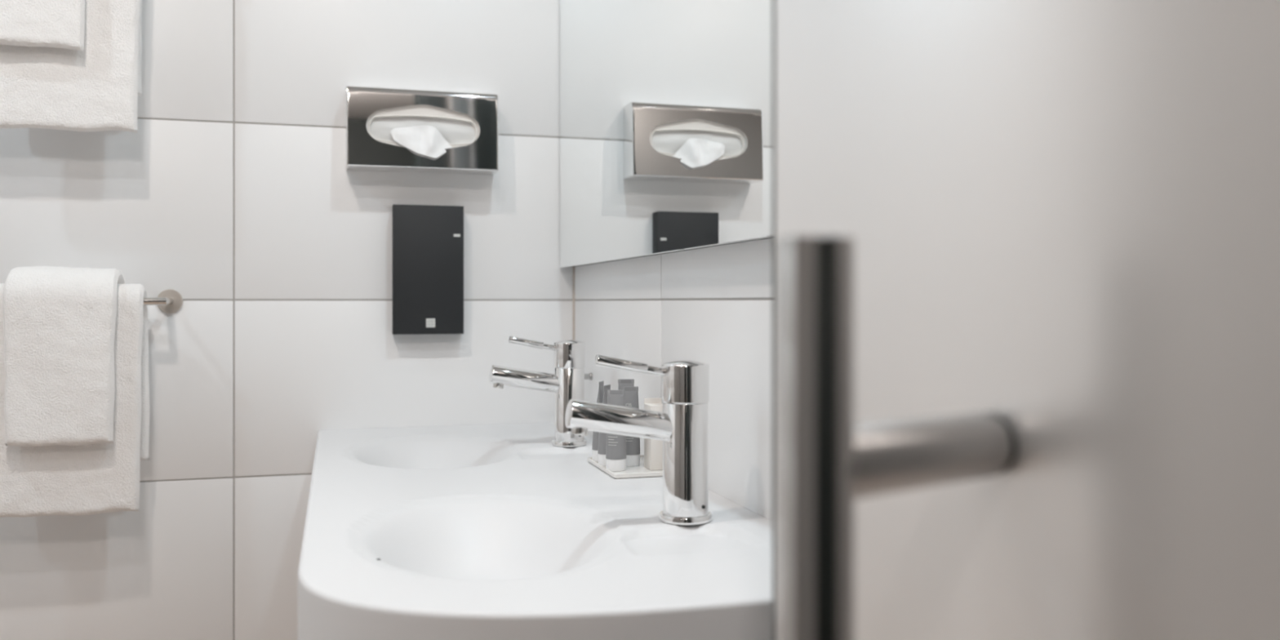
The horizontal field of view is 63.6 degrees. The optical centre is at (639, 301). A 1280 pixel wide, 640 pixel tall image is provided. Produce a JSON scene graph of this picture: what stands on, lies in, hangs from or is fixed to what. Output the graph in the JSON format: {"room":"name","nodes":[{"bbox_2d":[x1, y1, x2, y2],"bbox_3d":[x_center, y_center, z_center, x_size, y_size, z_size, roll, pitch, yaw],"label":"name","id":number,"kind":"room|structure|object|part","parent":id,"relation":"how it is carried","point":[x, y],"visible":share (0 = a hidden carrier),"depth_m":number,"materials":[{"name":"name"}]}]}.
{"room":"hotel bathroom","nodes":[
{"label":"hotel bathroom","id":0,"kind":"room"},
{"bbox_2d":[0,0,573,639],"bbox_3d":[-0.980,-0.090,1.688,1.776,2.323,0.060,0,0,-16],"label":"wall","id":1,"kind":"structure","parent":0,"point":[233,193],"depth_m":1.76,"materials":[{"name":"white tile"}]},
{"bbox_2d":[143,288,182,313],"bbox_3d":[-0.928,-0.001,1.632,0.370,0.040,0.076,0,0,-16],"label":"towel rail","id":2,"kind":"object","parent":1,"relation":"attached to","point":[169,300],"visible":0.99,"depth_m":1.71,"materials":[{"name":"silver metal"}]},
{"bbox_2d":[0,283,149,517],"bbox_3d":[-0.894,0.151,1.609,0.231,0.361,0.060,0,0,-16],"label":"bath towel","id":3,"kind":"object","parent":2,"relation":"hanging from","point":[78,480],"visible":0.46,"depth_m":1.60,"materials":[{"name":"white fabric"}]},
{"bbox_2d":[2,266,124,446],"bbox_3d":[-0.892,0.082,1.608,0.157,0.274,0.115,0,0,-16],"label":"hand towel","id":4,"kind":"object","parent":3,"relation":"on","point":[60,322],"visible":0.97,"depth_m":1.56,"materials":[{"name":"white fabric"}]},
{"bbox_3d":[-0.770,-0.001,1.679,0.012,0.012,0.069,0,0,-16],"label":"post","id":5,"kind":"part","parent":2,"relation":"part of","materials":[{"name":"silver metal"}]},
{"bbox_2d":[346,85,498,175],"bbox_3d":[-0.379,-0.297,1.799,0.256,0.136,0.066,0,0,-16],"label":"dispenser","id":6,"kind":"object","parent":1,"relation":"attached to","point":[363,152],"visible":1,"depth_m":1.77,"materials":[{"name":"silver metal"}]},
{"bbox_2d":[365,105,479,158],"bbox_3d":[-0.371,-0.295,1.772,0.236,0.116,0.032,0,0,-16],"label":"tissue","id":7,"kind":"object","parent":6,"relation":"in","point":[424,130],"visible":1,"depth_m":1.77,"materials":[{"name":"white paper"}]},
{"bbox_2d":[392,204,463,334],"bbox_3d":[-0.374,-0.056,1.818,0.122,0.225,0.033,0,0,-16],"label":"wall dispenser","id":8,"kind":"object","parent":1,"relation":"attached to","point":[428,240],"visible":1,"depth_m":1.80,"materials":[{"name":"grey plastic"}]},
{"bbox_2d":[573,266,575,340],"bbox_3d":[-0.122,-0.090,1.909,0.006,2.320,0.006,0,0,-16],"label":"trim","id":9,"kind":"structure","parent":1,"relation":"attached to","point":[574,300],"depth_m":1.91,"materials":[{"name":"beige"}]},
{"bbox_3d":[-0.929,-0.600,1.632,0.370,0.040,0.076,0,0,-16],"label":"towel rail","id":10,"kind":"object","parent":1,"relation":"attached to","visible":0},
{"bbox_2d":[0,0,142,133],"bbox_3d":[-0.901,-0.446,1.608,0.232,0.366,0.060,0,0,-16],"label":"bath towel","id":11,"kind":"object","parent":10,"relation":"hanging from","point":[97,87],"visible":0.77,"depth_m":1.59,"materials":[{"name":"white fabric"}]},
{"bbox_2d":[0,0,84,50],"bbox_3d":[-0.932,-0.518,1.597,0.156,0.271,0.114,0,0,-16],"label":"hand towel","id":12,"kind":"object","parent":11,"relation":"on","point":[60,24],"visible":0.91,"depth_m":1.55,"materials":[{"name":"white fabric"}]},
{"bbox_2d":[574,238,772,519],"bbox_3d":[0.146,-0.090,1.107,0.060,2.323,1.694,0,0,-16],"label":"wall","id":13,"kind":"structure","parent":0,"point":[713,305],"depth_m":1.21,"materials":[{"name":"white tile"}]},
{"bbox_2d":[297,422,772,639],"bbox_3d":[-0.176,0.286,1.292,0.454,0.132,1.154,0,0,-16],"label":"sink","id":14,"kind":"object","parent":13,"relation":"attached to","point":[501,531],"depth_m":1.01,"materials":[{"name":"white ceramic"}]},
{"bbox_2d":[488,335,586,447],"bbox_3d":[-0.156,0.137,1.585,0.151,0.170,0.054,0,0,-16],"label":"mixer tap","id":15,"kind":"object","parent":14,"relation":"on","point":[566,383],"visible":0.96,"depth_m":1.58,"materials":[{"name":"silver metal"}]},
{"bbox_3d":[-0.171,0.119,1.581,0.120,0.047,0.028,0,0,-16],"label":"spout","id":16,"kind":"part","parent":15,"relation":"part of","materials":[{"name":"silver metal"}]},
{"bbox_3d":[-0.174,0.063,1.580,0.054,0.021,0.011,0,0,-16],"label":"lever","id":17,"kind":"part","parent":15,"relation":"part of","materials":[{"name":"silver metal"}]},
{"bbox_2d":[587,454,662,479],"bbox_3d":[-0.012,0.219,1.370,0.085,0.006,0.146,0,0,-16],"label":"tray","id":18,"kind":"object","parent":14,"relation":"on","point":[640,471],"visible":0.57,"depth_m":1.31,"materials":[{"name":"white plastic"}]},
{"bbox_2d":[591,381,604,461],"bbox_3d":[-0.053,0.163,1.411,0.025,0.108,0.025,0,0,16],"label":"toiletry tube","id":19,"kind":"object","parent":18,"relation":"on","point":[601,388],"visible":0.35,"depth_m":1.40,"materials":[{"name":"white plastic"}]},
{"bbox_2d":[597,384,610,466],"bbox_3d":[-0.044,0.164,1.374,0.025,0.106,0.025,0,0,21],"label":"toiletry tube","id":20,"kind":"object","parent":18,"relation":"on","point":[602,437],"visible":0.3,"depth_m":1.36,"materials":[{"name":"white plastic"}]},
{"bbox_2d":[605,390,626,471],"bbox_3d":[-0.031,0.166,1.330,0.026,0.103,0.026,0,0,-1],"label":"toiletry tube","id":21,"kind":"object","parent":18,"relation":"on","point":[615,444],"visible":0.66,"depth_m":1.32,"materials":[{"name":"white plastic"}]},
{"bbox_2d":[617,378,634,390],"bbox_3d":[-0.019,0.162,1.410,0.026,0.111,0.026,0,0,-2],"label":"toiletry tube","id":22,"kind":"object","parent":18,"relation":"on","point":[622,382],"visible":0.13,"depth_m":1.41,"materials":[{"name":"white plastic"}]},
{"bbox_2d":[622,386,639,466],"bbox_3d":[-0.013,0.165,1.370,0.026,0.104,0.026,0,0,-19],"label":"toiletry tube","id":23,"kind":"object","parent":18,"relation":"on","point":[631,393],"visible":0.52,"depth_m":1.36,"materials":[{"name":"white plastic"}]},
{"bbox_2d":[644,397,662,470],"bbox_3d":[0.021,0.172,1.344,0.025,0.090,0.031,0,0,-16],"label":"carton","id":24,"kind":"object","parent":18,"relation":"on","point":[653,449],"visible":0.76,"depth_m":1.33,"materials":[{"name":"white cardboard"}]},
{"bbox_2d":[564,354,711,525],"bbox_3d":[0.000,0.137,1.035,0.151,0.170,0.054,0,0,-16],"label":"mixer tap","id":25,"kind":"object","parent":14,"relation":"on","point":[682,425],"visible":1,"depth_m":1.03,"materials":[{"name":"silver metal"}]},
{"bbox_3d":[-0.015,0.119,1.031,0.120,0.047,0.028,0,0,-16],"label":"spout","id":26,"kind":"part","parent":25,"relation":"part of","materials":[{"name":"silver metal"}]},
{"bbox_3d":[-0.018,0.063,1.030,0.054,0.021,0.011,0,0,-16],"label":"lever","id":27,"kind":"part","parent":25,"relation":"part of","materials":[{"name":"silver metal"}]},
{"bbox_2d":[584,373,592,380],"bbox_3d":[-0.128,0.129,1.766,0.094,0.012,0.012,0,0,-16],"label":"peg","id":28,"kind":"object","parent":13,"relation":"attached to","point":[587,376],"visible":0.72,"depth_m":1.77,"materials":[{"name":"grey metal"}]},
{"bbox_2d":[560,0,772,267],"bbox_3d":[0.050,-0.541,1.278,0.028,0.958,1.304,0,0,-16],"label":"wall mirror","id":29,"kind":"object","parent":13,"relation":"attached to","point":[666,105],"visible":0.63,"depth_m":1.30,"materials":[{"name":"clear glass"}]},
{"bbox_3d":[-0.406,-0.090,-0.192,1.933,2.320,1.260,0,0,-16],"label":"wall","id":30,"kind":"structure","parent":0,"visible":0},
{"bbox_2d":[772,0,1279,639],"bbox_3d":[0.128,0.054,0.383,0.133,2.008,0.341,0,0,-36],"label":"door","id":31,"kind":"structure","parent":30,"relation":"in","point":[1025,254],"depth_m":0.41,"materials":[{"name":"light warm grey matte laminate"},{"name":"satin nickel"}]},
{"bbox_3d":[0.065,0.153,0.380,0.028,0.354,0.028,0,0,-36],"label":"handle","id":32,"kind":"part","parent":31,"relation":"part of","materials":[{"name":"silver metal"}]}
]}

